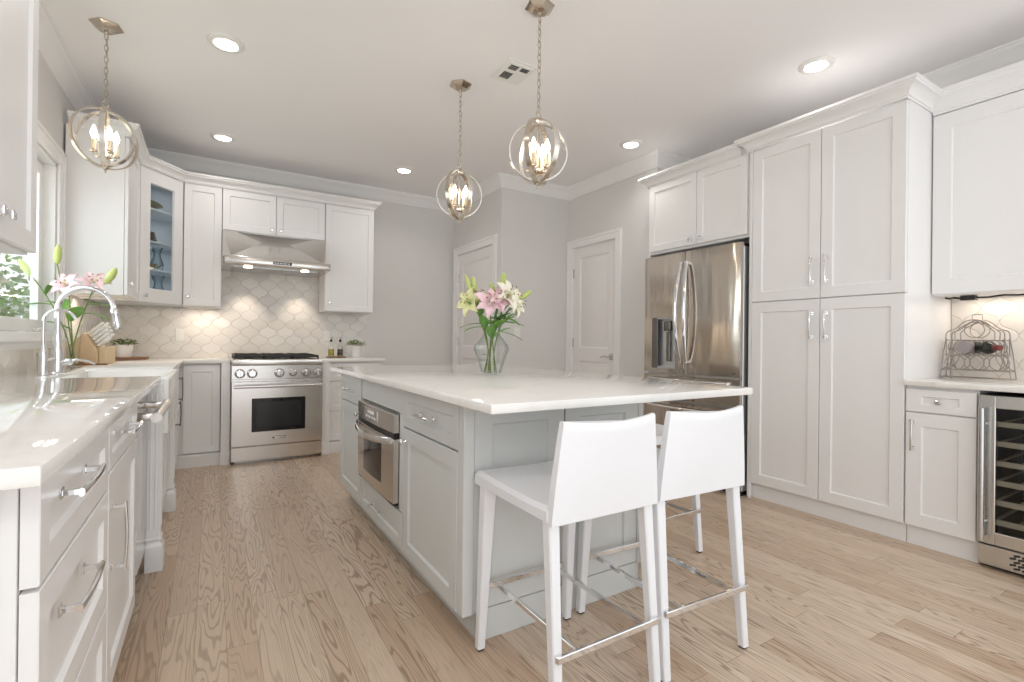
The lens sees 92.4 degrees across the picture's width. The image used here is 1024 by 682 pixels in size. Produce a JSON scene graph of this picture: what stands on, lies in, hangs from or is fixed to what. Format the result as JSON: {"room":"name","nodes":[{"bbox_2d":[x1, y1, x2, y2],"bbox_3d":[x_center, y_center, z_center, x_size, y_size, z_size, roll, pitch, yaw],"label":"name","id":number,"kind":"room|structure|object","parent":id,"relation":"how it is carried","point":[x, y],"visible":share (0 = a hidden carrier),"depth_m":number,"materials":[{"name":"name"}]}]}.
{"room":"kitchen","nodes":[
{"label":"kitchen","id":0,"kind":"room"},
{"bbox_2d":[4,53,73,374],"bbox_3d":[-2.055,-0.345,1.600,0.120,2.850,6.764,1,0,-31],"label":"wall","id":1,"kind":"structure","parent":0,"point":[53,105],"depth_m":3.06,"materials":[{"name":"grey paint"}]},
{"bbox_2d":[0,0,38,254],"bbox_3d":[-1.555,-0.867,1.279,0.369,1.155,0.740,1,0,-31],"label":"upper cabinet","id":2,"kind":"object","parent":1,"relation":"attached to","point":[19,19],"visible":1,"depth_m":1.54,"materials":[{"name":"white paint"}]},
{"bbox_2d":[0,120,69,350],"bbox_3d":[-2.497,-0.594,2.398,0.163,1.280,1.970,1,0,-31],"label":"window","id":3,"kind":"structure","parent":1,"relation":"in","point":[50,215],"depth_m":3.09,"materials":[{"name":"white paint"}]},
{"bbox_2d":[0,295,100,374],"bbox_3d":[-2.467,-0.086,2.393,0.009,0.495,4.725,1,0,-31],"label":"backsplash","id":4,"kind":"structure","parent":1,"relation":"attached to","point":[11,361],"depth_m":3.33,"materials":[{"name":"tile"}]},
{"bbox_2d":[65,123,139,300],"bbox_3d":[-3.006,-0.892,3.656,0.367,1.135,0.640,1,0,-31],"label":"upper cabinet","id":5,"kind":"object","parent":1,"relation":"attached to","point":[102,216],"visible":0.96,"depth_m":3.39,"materials":[{"name":"white paint"}]},
{"bbox_2d":[79,296,125,299],"bbox_3d":[-3.031,-0.317,3.638,0.260,0.013,0.060,1,0,-31],"label":"light","id":6,"kind":"object","parent":5,"relation":"attached to","point":[84,297],"visible":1,"depth_m":3.60,"materials":[{"name":"white plastic"}]},
{"bbox_2d":[67,110,381,210],"bbox_3d":[-2.418,-1.477,4.545,0.846,0.085,2.755,1,0,32],"label":"crown molding","id":7,"kind":"structure","parent":5,"relation":"attached to","point":[145,159],"depth_m":4.54,"materials":[{"name":"white paint"}]},
{"bbox_2d":[86,164,183,306],"bbox_3d":[-3.243,-0.894,4.285,0.618,1.135,0.674,1,0,-31],"label":"upper cabinet","id":8,"kind":"object","parent":1,"relation":"attached to","point":[167,222],"visible":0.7,"depth_m":4.37,"materials":[{"name":"white paint"}]},
{"bbox_2d":[150,231,157,240],"bbox_3d":[-3.139,-0.897,4.208,0.170,0.076,0.170,1,0,-31],"label":"dish stack","id":9,"kind":"object","parent":8,"relation":"on","point":[152,235],"visible":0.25,"depth_m":4.20,"materials":[{"name":"brown ceramic"}]},
{"bbox_2d":[151,200,162,208],"bbox_3d":[-3.125,-1.175,4.240,0.184,0.088,0.189,1,0,-31],"label":"shell bowl","id":10,"kind":"object","parent":8,"relation":"on","point":[154,204],"visible":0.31,"depth_m":4.22,"materials":[{"name":"brown ceramic"}]},
{"bbox_2d":[150,268,170,277],"bbox_3d":[-3.253,-0.611,4.294,0.580,0.016,0.614,1,0,-31],"label":"shelf","id":11,"kind":"object","parent":8,"relation":"attached to","point":[155,273],"depth_m":4.44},
{"bbox_2d":[150,207,171,222],"bbox_3d":[-3.247,-1.131,4.295,0.580,0.016,0.614,1,0,-31],"label":"shelf","id":12,"kind":"object","parent":8,"relation":"attached to","point":[156,216],"depth_m":4.43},
{"bbox_2d":[150,240,171,251],"bbox_3d":[-3.250,-0.851,4.295,0.580,0.016,0.614,1,0,-31],"label":"shelf","id":13,"kind":"object","parent":8,"relation":"attached to","point":[155,246],"depth_m":4.42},
{"bbox_2d":[139,162,453,365],"bbox_3d":[-2.208,-0.341,5.399,3.580,2.850,0.120,1,0,-31],"label":"wall","id":14,"kind":"structure","parent":0,"point":[410,322],"depth_m":5.93,"materials":[{"name":"grey paint"}]},
{"bbox_2d":[183,182,221,308],"bbox_3d":[-2.932,-0.889,4.661,0.299,1.135,0.356,1,0,-31],"label":"upper cabinet","id":15,"kind":"object","parent":14,"relation":"attached to","point":[202,255],"visible":1,"depth_m":4.54,"materials":[{"name":"white paint"}]},
{"bbox_2d":[101,271,366,357],"bbox_3d":[-2.687,-0.426,5.030,2.377,1.250,0.009,1,0,-31],"label":"backsplash","id":16,"kind":"structure","parent":14,"relation":"attached to","point":[258,313],"depth_m":5.02,"materials":[{"name":"tile"}]},
{"bbox_2d":[175,329,184,340],"bbox_3d":[-3.189,-0.058,4.716,0.075,0.118,0.008,1,0,-31],"label":"wall outlet","id":17,"kind":"object","parent":16,"relation":"attached to","point":[179,333],"visible":1,"depth_m":4.71,"materials":[{"name":"white plastic"}]},
{"bbox_2d":[323,331,330,341],"bbox_3d":[-2.041,-0.053,5.417,0.075,0.118,0.008,1,0,-31],"label":"wall outlet","id":18,"kind":"object","parent":16,"relation":"attached to","point":[326,334],"visible":0.94,"depth_m":5.42,"materials":[{"name":"white plastic"}]},
{"bbox_2d":[222,188,324,240],"bbox_3d":[-2.406,-1.244,4.980,0.917,0.412,0.356,1,0,-31],"label":"upper cabinet","id":19,"kind":"object","parent":14,"relation":"attached to","point":[242,211],"visible":0.98,"depth_m":4.83,"materials":[{"name":"white paint"}]},
{"bbox_2d":[221,230,330,277],"bbox_3d":[-2.334,-0.861,4.855,0.920,0.350,0.648,1,0,-31],"label":"range hood","id":20,"kind":"object","parent":19,"relation":"attached to","point":[241,252],"visible":1,"depth_m":4.71,"materials":[{"name":"metal"}]},
{"bbox_2d":[319,203,373,313],"bbox_3d":[-1.800,-0.875,5.352,0.504,1.135,0.356,1,0,-31],"label":"upper cabinet","id":21,"kind":"object","parent":14,"relation":"attached to","point":[347,288],"visible":0.98,"depth_m":5.23,"materials":[{"name":"white paint"}]},
{"bbox_2d":[452,191,495,341],"bbox_3d":[-0.417,-0.319,5.785,0.120,2.850,1.089,1,0,-31],"label":"wall","id":22,"kind":"structure","parent":0,"point":[482,224],"depth_m":5.66,"materials":[{"name":"grey paint"}]},
{"bbox_2d":[452,234,497,363],"bbox_3d":[-0.429,-0.021,5.724,0.138,2.253,1.071,1,0,-31],"label":"door","id":23,"kind":"structure","parent":22,"relation":"in","point":[478,259],"depth_m":5.77,"materials":[{"name":"white paint"}]},
{"bbox_2d":[496,188,568,369],"bbox_3d":[0.278,-0.312,5.501,1.010,2.850,0.120,1,0,-31],"label":"wall","id":24,"kind":"structure","parent":0,"point":[532,229],"depth_m":5.41,"materials":[{"name":"grey paint"}]},
{"bbox_2d":[514,327,519,337],"bbox_3d":[0.057,-0.090,5.291,0.075,0.118,0.010,1,0,-31],"label":"light switch","id":25,"kind":"object","parent":24,"relation":"attached to","point":[516,329],"visible":0.91,"depth_m":5.29,"materials":[{"name":"white plastic"}]},
{"bbox_2d":[42,0,1023,199],"bbox_3d":[0.076,-1.794,2.893,5.076,0.100,6.764,1,0,-31],"label":"ceiling","id":26,"kind":"structure","parent":0,"point":[351,91],"depth_m":3.16,"materials":[{"name":"paint"}]},
{"bbox_2d":[68,17,138,172],"bbox_3d":[-2.280,-1.357,2.755,0.293,0.827,0.322,1,0,-31],"label":"pendant light","id":27,"kind":"object","parent":26,"relation":"hanging from","point":[105,134],"visible":1,"depth_m":2.73,"materials":[{"name":"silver metal"}]},
{"bbox_2d":[210,132,235,141],"bbox_3d":[-2.507,-1.762,4.260,0.196,0.018,0.196,1,0,-31],"label":"recessed light","id":28,"kind":"object","parent":26,"relation":"in","point":[219,136],"visible":1,"depth_m":4.24,"materials":[{"name":"white plastic"}]},
{"bbox_2d":[207,32,244,53],"bbox_3d":[-1.692,-1.755,2.905,0.196,0.018,0.196,1,0,-31],"label":"recessed light","id":29,"kind":"object","parent":26,"relation":"in","point":[223,42],"visible":1,"depth_m":2.88,"materials":[{"name":"white plastic"}]},
{"bbox_2d":[394,167,413,173],"bbox_3d":[-1.107,-1.745,5.033,0.196,0.018,0.196,1,0,-31],"label":"recessed light","id":30,"kind":"object","parent":26,"relation":"in","point":[403,170],"visible":1,"depth_m":5.01,"materials":[{"name":"white"}]},
{"bbox_2d":[436,79,481,222],"bbox_3d":[-0.356,-1.275,3.349,0.293,0.945,0.322,1,0,-31],"label":"pendant light","id":31,"kind":"object","parent":26,"relation":"hanging from","point":[460,85],"visible":1,"depth_m":3.33,"materials":[{"name":"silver metal"}]},
{"bbox_2d":[490,57,536,85],"bbox_3d":[0.010,-1.736,3.181,0.214,0.016,0.253,1,0,-31],"label":"ceiling vent","id":32,"kind":"object","parent":26,"relation":"in","point":[512,71],"visible":0.98,"depth_m":3.16,"materials":[{"name":"white plastic"}]},
{"bbox_2d":[508,0,567,188],"bbox_3d":[0.140,-1.269,2.560,0.293,0.949,0.322,1,0,-31],"label":"pendant light","id":33,"kind":"object","parent":26,"relation":"hanging from","point":[536,8],"visible":1,"depth_m":2.54,"materials":[{"name":"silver metal"}]},
{"bbox_2d":[620,139,642,148],"bbox_3d":[1.045,-1.721,4.311,0.196,0.018,0.196,1,0,-31],"label":"recessed light","id":34,"kind":"object","parent":26,"relation":"in","point":[632,143],"visible":1,"depth_m":4.28,"materials":[{"name":"white plastic"}]},
{"bbox_2d":[798,56,834,73],"bbox_3d":[1.897,-1.714,3.063,0.196,0.018,0.196,1,0,-31],"label":"recessed light","id":35,"kind":"object","parent":26,"relation":"in","point":[818,64],"visible":1,"depth_m":3.04,"materials":[{"name":"white plastic"}]},
{"bbox_2d":[112,452,1023,681],"bbox_3d":[0.042,1.146,2.889,5.076,0.080,6.764,1,0,-31],"label":"floor","id":36,"kind":"structure","parent":0,"point":[272,571],"depth_m":2.02,"materials":[{"name":"brown wood"}]},
{"bbox_2d":[0,428,108,681],"bbox_3d":[-1.173,0.648,0.893,0.671,0.883,0.648,1,0,-31],"label":"base cabinet","id":37,"kind":"object","parent":36,"relation":"on","point":[54,534],"visible":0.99,"depth_m":0.90,"materials":[{"name":"white paint"}]},
{"bbox_2d":[0,357,230,490],"bbox_3d":[-2.039,0.183,2.650,0.997,0.031,4.735,1,0,-31],"label":"countertop","id":38,"kind":"structure","parent":37,"relation":"on","point":[45,422],"depth_m":1.25,"materials":[{"name":"white stone"}]},
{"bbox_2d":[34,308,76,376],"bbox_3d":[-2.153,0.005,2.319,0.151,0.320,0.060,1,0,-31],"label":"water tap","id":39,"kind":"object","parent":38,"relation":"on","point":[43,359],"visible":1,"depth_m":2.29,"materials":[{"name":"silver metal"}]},
{"bbox_2d":[48,285,122,374],"bbox_3d":[-2.143,-0.057,2.478,0.300,0.446,0.060,1,0,-20],"label":"kitchen faucet","id":40,"kind":"object","parent":38,"relation":"on","point":[56,365],"visible":0.98,"depth_m":2.44,"materials":[{"name":"silver metal"}]},
{"bbox_2d":[72,362,107,364],"bbox_3d":[-2.762,0.147,3.207,0.190,0.025,0.025,1,0,-31],"label":"wooden stick","id":41,"kind":"object","parent":38,"relation":"on","point":[78,363],"visible":0.93,"depth_m":3.20,"materials":[{"name":"brown wood"}]},
{"bbox_2d":[69,333,114,362],"bbox_3d":[-2.985,0.051,3.494,0.258,0.213,0.104,1,0,0],"label":"knife block","id":42,"kind":"object","parent":38,"relation":"on","point":[89,351],"visible":0.72,"depth_m":3.44,"materials":[{"name":"brown wood"}]},
{"bbox_2d":[87,322,104,334],"bbox_3d":[-2.942,-0.089,3.472,0.116,0.092,0.022,1,0,0],"label":"kitchen knife","id":43,"kind":"object","parent":42,"relation":"in","point":[101,324],"visible":1,"depth_m":3.46,"materials":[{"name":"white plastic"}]},
{"bbox_2d":[89,326,106,337],"bbox_3d":[-2.928,-0.065,3.472,0.111,0.089,0.022,1,0,0],"label":"kitchen knife","id":44,"kind":"object","parent":42,"relation":"in","point":[102,328],"visible":1,"depth_m":3.46,"materials":[{"name":"white plastic"}]},
{"bbox_2d":[92,329,107,340],"bbox_3d":[-2.914,-0.041,3.472,0.106,0.085,0.022,1,0,0],"label":"kitchen knife","id":45,"kind":"object","parent":42,"relation":"in","point":[104,331],"visible":1,"depth_m":3.46,"materials":[{"name":"white plastic"}]},
{"bbox_2d":[94,333,109,343],"bbox_3d":[-2.900,-0.017,3.472,0.101,0.082,0.022,1,0,0],"label":"kitchen knife","id":46,"kind":"object","parent":42,"relation":"in","point":[105,335],"visible":1,"depth_m":3.46,"materials":[{"name":"white plastic"}]},
{"bbox_2d":[96,336,111,346],"bbox_3d":[-2.886,0.007,3.472,0.096,0.078,0.022,1,0,0],"label":"kitchen knife","id":47,"kind":"object","parent":42,"relation":"in","point":[108,338],"visible":1,"depth_m":3.46,"materials":[{"name":"white plastic"}]},
{"bbox_2d":[57,369,178,433],"bbox_3d":[-2.099,0.314,2.646,0.460,0.275,0.846,1,0,-31],"label":"sink","id":48,"kind":"object","parent":38,"relation":"in","point":[169,377],"visible":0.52,"depth_m":2.87,"materials":[{"name":"white ceramic"}]},
{"bbox_2d":[115,357,148,358],"bbox_3d":[-3.328,0.147,4.273,0.255,0.014,0.210,1,0,-31],"label":"serving board","id":49,"kind":"object","parent":38,"relation":"on","point":[115,357],"visible":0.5,"depth_m":4.20,"materials":[{"name":"brown wood"}]},
{"bbox_2d":[109,338,138,356],"bbox_3d":[-3.358,0.056,4.258,0.203,0.167,0.202,1,0,-19],"label":"potted herb","id":50,"kind":"object","parent":49,"relation":"on","point":[121,350],"visible":0.99,"depth_m":4.21,"materials":[{"name":"white ceramic"}]},
{"bbox_2d":[114,345,133,356],"bbox_3d":[-3.360,0.087,4.254,0.136,0.105,0.136,1,0,-31],"label":"pot","id":51,"kind":"object","parent":50,"relation":"attached to","point":[121,350],"depth_m":4.21,"materials":[{"name":"white ceramic"}]},
{"bbox_3d":[-2.735,0.029,3.059,0.092,0.260,0.092,1,0,-31],"label":"glass vase","id":52,"kind":"object","parent":38,"relation":"on","visible":0},
{"bbox_2d":[18,259,71,358],"bbox_3d":[-2.889,-0.180,3.041,0.320,0.652,0.054,1,0,-8],"label":"stem","id":53,"kind":"object","parent":52,"relation":"in","point":[24,266],"visible":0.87,"depth_m":3.03,"materials":[{"name":"green plant"}]},
{"bbox_2d":[46,244,71,346],"bbox_3d":[-2.779,-0.227,3.023,0.145,0.748,0.106,1,0,0],"label":"stem","id":54,"kind":"object","parent":52,"relation":"in","point":[57,254],"visible":0.69,"depth_m":3.04,"materials":[{"name":"green plant"}]},
{"bbox_2d":[47,273,84,364],"bbox_3d":[-2.721,-0.137,3.009,0.213,0.569,0.108,1,0,-7],"label":"stem","id":55,"kind":"object","parent":52,"relation":"in","point":[59,284],"visible":0.91,"depth_m":3.01,"materials":[{"name":"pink plant"}]},
{"bbox_2d":[71,268,117,356],"bbox_3d":[-2.612,-0.157,3.065,0.239,0.611,0.136,1,0,-31],"label":"stem","id":56,"kind":"object","parent":52,"relation":"in","point":[89,278],"visible":0.86,"depth_m":3.07,"materials":[{"name":"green plant"}]},
{"bbox_2d":[106,403,142,681],"bbox_3d":[-1.495,0.645,1.420,0.670,0.883,0.586,1,0,-31],"label":"base cabinet","id":57,"kind":"object","parent":36,"relation":"on","point":[122,467],"visible":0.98,"depth_m":1.53,"materials":[{"name":"white paint"}]},
{"bbox_2d":[135,395,171,578],"bbox_3d":[-1.770,0.646,1.921,0.684,0.875,0.546,1,0,-31],"label":"dishwasher","id":58,"kind":"object","parent":36,"relation":"on","point":[163,406],"visible":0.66,"depth_m":2.11,"materials":[{"name":"grey metal"}]},
{"bbox_2d":[144,383,175,573],"bbox_3d":[-2.203,0.639,2.585,0.676,0.883,1.026,1,0,-31],"label":"base cabinet","id":59,"kind":"object","parent":36,"relation":"on","point":[160,447],"visible":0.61,"depth_m":2.31,"materials":[{"name":"white paint"}]},
{"bbox_2d":[175,367,182,463],"bbox_3d":[-2.910,0.632,3.737,0.670,0.883,1.665,1,0,-31],"label":"base cabinet","id":60,"kind":"object","parent":36,"relation":"on","point":[177,424],"visible":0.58,"depth_m":3.96,"materials":[{"name":"white paint"}]},
{"bbox_2d":[175,363,230,468],"bbox_3d":[-2.833,0.634,4.490,0.426,0.883,0.749,1,0,-31],"label":"base cabinet","id":61,"kind":"object","parent":36,"relation":"on","point":[204,430],"visible":0.86,"depth_m":4.26,"materials":[{"name":"white paint"}]},
{"bbox_2d":[229,353,322,462],"bbox_3d":[-2.290,0.603,4.737,0.752,0.960,0.844,1,0,-31],"label":"range cooker","id":62,"kind":"object","parent":36,"relation":"on","point":[276,399],"visible":1,"depth_m":4.43,"materials":[{"name":"metal"}]},
{"bbox_2d":[229,354,322,365],"bbox_3d":[-2.304,0.176,4.768,0.752,0.077,0.774,1,0,-31],"label":"cooktop","id":63,"kind":"object","parent":62,"relation":"in","point":[236,359],"depth_m":4.49,"materials":[{"name":"metal"}]},
{"bbox_2d":[320,361,380,454],"bbox_3d":[-1.752,0.648,5.150,0.599,0.883,0.749,1,0,-31],"label":"base cabinet","id":64,"kind":"object","parent":36,"relation":"on","point":[331,403],"visible":0.16,"depth_m":4.83,"materials":[{"name":"white paint"}]},
{"bbox_2d":[314,356,384,361],"bbox_3d":[-1.754,0.190,5.200,0.630,0.031,0.680,1,0,-31],"label":"countertop","id":65,"kind":"structure","parent":64,"relation":"on","point":[348,358],"depth_m":4.94,"materials":[{"name":"white stone"}]},
{"bbox_2d":[347,340,365,357],"bbox_3d":[-1.662,0.080,5.232,0.215,0.191,0.209,1,0,-31],"label":"potted herb","id":66,"kind":"object","parent":65,"relation":"on","point":[355,350],"visible":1,"depth_m":5.20,"materials":[{"name":"white ceramic"}]},
{"bbox_2d":[350,346,361,357],"bbox_3d":[-1.664,0.113,5.237,0.120,0.125,0.120,1,0,-31],"label":"pot","id":67,"kind":"object","parent":66,"relation":"attached to","point":[355,350],"depth_m":5.19,"materials":[{"name":"white ceramic"}]},
{"bbox_2d":[340,374,642,638],"bbox_3d":[-0.322,0.660,2.811,0.938,0.883,1.965,1,0,-31],"label":"kitchen island","id":68,"kind":"object","parent":36,"relation":"on","point":[434,525],"visible":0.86,"depth_m":1.95,"materials":[{"name":"grey paint"}]},
{"bbox_2d":[355,399,399,505],"bbox_3d":[-0.510,0.573,2.773,0.680,0.443,0.672,1,0,-31],"label":"oven","id":69,"kind":"object","parent":68,"relation":"on","point":[377,426],"visible":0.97,"depth_m":2.50,"materials":[{"name":"grey metal"}]},
{"bbox_2d":[330,364,752,414],"bbox_3d":[-0.113,0.204,2.777,1.294,0.030,2.317,1,0,-31],"label":"island countertop","id":70,"kind":"structure","parent":68,"relation":"on","point":[516,389],"depth_m":2.07,"materials":[{"name":"white stone"}]},
{"bbox_3d":[-0.118,0.048,2.818,0.208,0.282,0.198,1,0,-31],"label":"glass vase","id":71,"kind":"object","parent":70,"relation":"on","visible":0},
{"bbox_2d":[456,276,487,371],"bbox_3d":[-0.229,-0.100,2.796,0.192,0.553,0.128,1,0,1],"label":"stem","id":72,"kind":"object","parent":71,"relation":"in","point":[467,297],"visible":0.96,"depth_m":2.80,"materials":[{"name":"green plant"}]},
{"bbox_2d":[464,274,490,371],"bbox_3d":[-0.185,-0.105,2.832,0.178,0.563,0.173,1,0,-3],"label":"stem","id":73,"kind":"object","parent":71,"relation":"in","point":[477,300],"visible":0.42,"depth_m":2.81,"materials":[{"name":"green plant"}]},
{"bbox_2d":[473,287,509,371],"bbox_3d":[-0.114,-0.065,2.755,0.206,0.485,0.114,1,0,-31],"label":"stem","id":74,"kind":"object","parent":71,"relation":"in","point":[483,297],"visible":0.92,"depth_m":2.75,"materials":[{"name":"pink plant"}]},
{"bbox_2d":[487,273,509,370],"bbox_3d":[-0.065,-0.113,2.820,0.142,0.581,0.135,1,0,-31],"label":"stem","id":75,"kind":"object","parent":71,"relation":"in","point":[503,276],"visible":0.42,"depth_m":2.84,"materials":[{"name":"green plant"}]},
{"bbox_2d":[486,287,513,371],"bbox_3d":[-0.070,-0.068,2.779,0.160,0.492,0.139,1,0,2],"label":"stem","id":76,"kind":"object","parent":71,"relation":"in","point":[490,329],"visible":0.88,"depth_m":2.78,"materials":[{"name":"pink plant"}]},
{"bbox_2d":[483,279,531,371],"bbox_3d":[-0.015,-0.090,2.791,0.265,0.536,0.130,1,0,-19],"label":"stem","id":77,"kind":"object","parent":71,"relation":"in","point":[508,286],"visible":0.82,"depth_m":2.81,"materials":[{"name":"white plant"}]},
{"bbox_2d":[493,287,526,371],"bbox_3d":[0.005,-0.069,2.823,0.183,0.496,0.138,1,0,-31],"label":"stem","id":78,"kind":"object","parent":71,"relation":"in","point":[519,308],"visible":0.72,"depth_m":2.83,"materials":[{"name":"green plant"}]},
{"bbox_2d":[474,413,660,681],"bbox_3d":[0.175,0.666,1.662,0.426,0.879,0.500,1,0,-31],"label":"bar stool","id":79,"kind":"object","parent":36,"relation":"on","point":[598,468],"visible":1,"depth_m":1.50,"materials":[{"name":"white leather"}]},
{"bbox_2d":[576,405,748,681],"bbox_3d":[0.564,0.671,1.895,0.426,0.879,0.500,1,0,-29],"label":"bar stool","id":80,"kind":"object","parent":36,"relation":"on","point":[700,452],"visible":0.87,"depth_m":1.69,"materials":[{"name":"white metal"}]},
{"bbox_2d":[656,424,702,552],"bbox_3d":[0.706,0.793,2.695,0.426,0.640,0.495,1,0,-31],"label":"bar stool","id":81,"kind":"object","parent":36,"relation":"on","point":[696,511],"visible":0.16,"depth_m":2.59,"materials":[{"name":"white metal"}]},
{"bbox_2d":[644,242,748,495],"bbox_3d":[1.658,0.204,4.070,0.807,1.845,0.912,1,0,-31],"label":"refrigerator","id":82,"kind":"object","parent":36,"relation":"on","point":[697,301],"visible":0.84,"depth_m":3.79,"materials":[{"name":"grey metal"}]},
{"bbox_2d":[747,98,950,541],"bbox_3d":[2.221,-0.133,3.311,0.700,2.530,0.941,1,0,-31],"label":"pantry cabinet","id":83,"kind":"object","parent":36,"relation":"on","point":[844,311],"visible":0.99,"depth_m":3.03,"materials":[{"name":"white paint"}]},
{"bbox_2d":[638,60,1023,188],"bbox_3d":[2.237,-1.399,3.263,0.734,0.125,3.138,1,0,-31],"label":"crown molding","id":84,"kind":"structure","parent":83,"relation":"attached to","point":[915,87],"depth_m":2.87,"materials":[{"name":"white paint"}]},
{"bbox_2d":[905,385,996,562],"bbox_3d":[2.534,0.693,2.773,0.690,0.883,0.304,1,0,-31],"label":"base cabinet","id":85,"kind":"object","parent":36,"relation":"on","point":[941,468],"visible":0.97,"depth_m":2.61,"materials":[{"name":"white paint"}]},
{"bbox_2d":[904,377,1023,392],"bbox_3d":[2.870,0.238,2.252,0.675,0.031,1.538,1,0,-31],"label":"countertop","id":86,"kind":"structure","parent":85,"relation":"on","point":[1013,386],"depth_m":2.58,"materials":[{"name":"white stone"}]},
{"bbox_2d":[939,314,1016,380],"bbox_3d":[2.715,0.031,2.866,0.096,0.374,0.316,1,0,-31],"label":"wine rack","id":87,"kind":"object","parent":86,"relation":"on","point":[982,322],"visible":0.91,"depth_m":2.85,"materials":[{"name":"grey metal"}]},
{"bbox_2d":[955,341,974,353],"bbox_3d":[2.748,0.039,2.939,0.268,0.073,0.074,1,0,-31],"label":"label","id":88,"kind":"object","parent":87,"relation":"in","point":[964,347],"visible":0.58,"depth_m":2.87,"materials":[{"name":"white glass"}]},
{"bbox_2d":[974,341,1002,353],"bbox_3d":[2.722,0.038,2.812,0.074,0.073,0.268,1,0,22],"label":"wine bottle","id":89,"kind":"object","parent":87,"relation":"in","point":[989,347],"visible":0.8,"depth_m":2.78,"materials":[{"name":"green glass"}]},
{"bbox_2d":[977,392,1023,576],"bbox_3d":[2.751,0.705,2.368,0.706,0.862,0.595,1,0,-31],"label":"wine cooler","id":90,"kind":"object","parent":36,"relation":"on","point":[1000,487],"visible":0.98,"depth_m":2.43,"materials":[{"name":"grey metal"}]},
{"bbox_2d":[978,542,1023,574],"bbox_3d":[2.510,1.062,2.222,0.038,0.098,0.595,1,0,-31],"label":"grille","id":91,"kind":"object","parent":90,"relation":"attached to","point":[991,554],"depth_m":2.39,"materials":[{"name":"metal"}]},
{"bbox_2d":[997,490,1023,510],"bbox_3d":[2.788,0.811,2.391,0.577,0.026,0.535,1,0,-31],"label":"shelf","id":92,"kind":"object","parent":90,"relation":"attached to","point":[1002,494],"depth_m":2.44,"materials":[{"name":"brown wood"}]},
{"bbox_2d":[997,509,1023,530],"bbox_3d":[2.787,0.909,2.390,0.577,0.026,0.535,1,0,-31],"label":"shelf","id":93,"kind":"object","parent":90,"relation":"attached to","point":[1001,513],"depth_m":2.44,"materials":[{"name":"brown wood"}]},
{"bbox_2d":[998,417,1023,429],"bbox_3d":[2.792,0.419,2.391,0.577,0.026,0.535,1,0,-31],"label":"shelf","id":94,"kind":"object","parent":90,"relation":"attached to","point":[1006,422],"depth_m":2.44,"materials":[{"name":"brown wood"}]},
{"bbox_2d":[998,434,1023,449],"bbox_3d":[2.791,0.517,2.391,0.577,0.026,0.535,1,0,-31],"label":"shelf","id":95,"kind":"object","parent":90,"relation":"attached to","point":[1004,440],"depth_m":2.56,"materials":[{"name":"brown wood"}]},
{"bbox_2d":[998,452,1023,469],"bbox_3d":[2.790,0.615,2.391,0.577,0.026,0.535,1,0,-31],"label":"shelf","id":96,"kind":"object","parent":90,"relation":"attached to","point":[1003,457],"depth_m":2.56,"materials":[{"name":"brown wood"}]},
{"bbox_2d":[998,470,1023,490],"bbox_3d":[2.789,0.713,2.391,0.577,0.026,0.535,1,0,-31],"label":"shelf","id":97,"kind":"object","parent":90,"relation":"attached to","point":[1003,475],"depth_m":2.56,"materials":[{"name":"brown wood"}]},
{"bbox_2d":[568,167,664,414],"bbox_3d":[1.032,-0.304,5.120,0.120,2.850,1.315,1,0,-31],"label":"wall","id":98,"kind":"structure","parent":0,"point":[624,204],"depth_m":4.83,"materials":[{"name":"grey paint"}]},
{"bbox_2d":[39,0,1023,211],"bbox_3d":[0.106,-1.683,2.842,4.836,0.120,6.644,1,0,-31],"label":"trim","id":99,"kind":"structure","parent":98,"relation":"attached to","point":[52,49],"depth_m":4.74,"materials":[{"name":"white paint"}]},
{"bbox_2d":[565,228,621,375],"bbox_3d":[0.880,-0.007,5.287,0.138,2.253,0.866,1,0,-31],"label":"door","id":100,"kind":"structure","parent":98,"relation":"in","point":[594,262],"depth_m":5.26,"materials":[{"name":"white paint"}]},
{"bbox_2d":[649,150,749,257],"bbox_3d":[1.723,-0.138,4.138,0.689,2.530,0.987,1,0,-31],"label":"upper cabinet","id":101,"kind":"object","parent":98,"relation":"attached to","point":[708,207],"visible":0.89,"depth_m":3.90,"materials":[{"name":"white paint"}]},
{"bbox_3d":[2.832,-0.287,3.106,0.120,2.850,4.240,1,0,-31],"label":"wall","id":102,"kind":"structure","parent":0,"visible":0},
{"bbox_2d":[932,89,1023,300],"bbox_3d":[2.917,-0.815,2.508,0.349,1.154,1.136,1,0,-31],"label":"upper cabinet","id":103,"kind":"object","parent":102,"relation":"attached to","point":[978,217],"depth_m":2.75,"materials":[{"name":"white paint"}]},
{"bbox_2d":[951,295,1023,379],"bbox_3d":[3.165,-0.026,2.431,0.009,0.505,1.538,1,0,-31],"label":"backsplash","id":104,"kind":"structure","parent":102,"relation":"attached to","point":[1007,312],"depth_m":2.92,"materials":[{"name":"tile"}]},
{"label":"outside","id":105,"kind":"structure","parent":0,"visible":0},
{"bbox_3d":[-12.839,1.564,5.708,13.920,0.100,20.000,1,0,-31],"label":"ground","id":106,"kind":"structure","parent":105,"visible":0},
{"bbox_2d":[0,254,24,315],"bbox_3d":[-8.029,-0.128,6.984,1.645,3.403,1.621,1,0,-31],"label":"tree","id":107,"kind":"object","parent":106,"relation":"on","point":[8,272],"visible":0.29,"depth_m":7.43,"materials":[{"name":"green plant"}]},
{"bbox_2d":[0,254,29,331],"bbox_3d":[-6.036,0.246,5.527,1.247,2.697,1.274,1,0,-31],"label":"tree","id":108,"kind":"object","parent":106,"relation":"on","point":[16,268],"visible":0.44,"depth_m":5.66,"materials":[{"name":"green plant"}]},
{"bbox_2d":[0,296,29,331],"bbox_3d":[-9.652,0.393,7.689,6.400,2.320,0.070,1,0,-31],"label":"fence","id":109,"kind":"object","parent":106,"relation":"on","point":[25,300],"visible":0.02,"depth_m":8.39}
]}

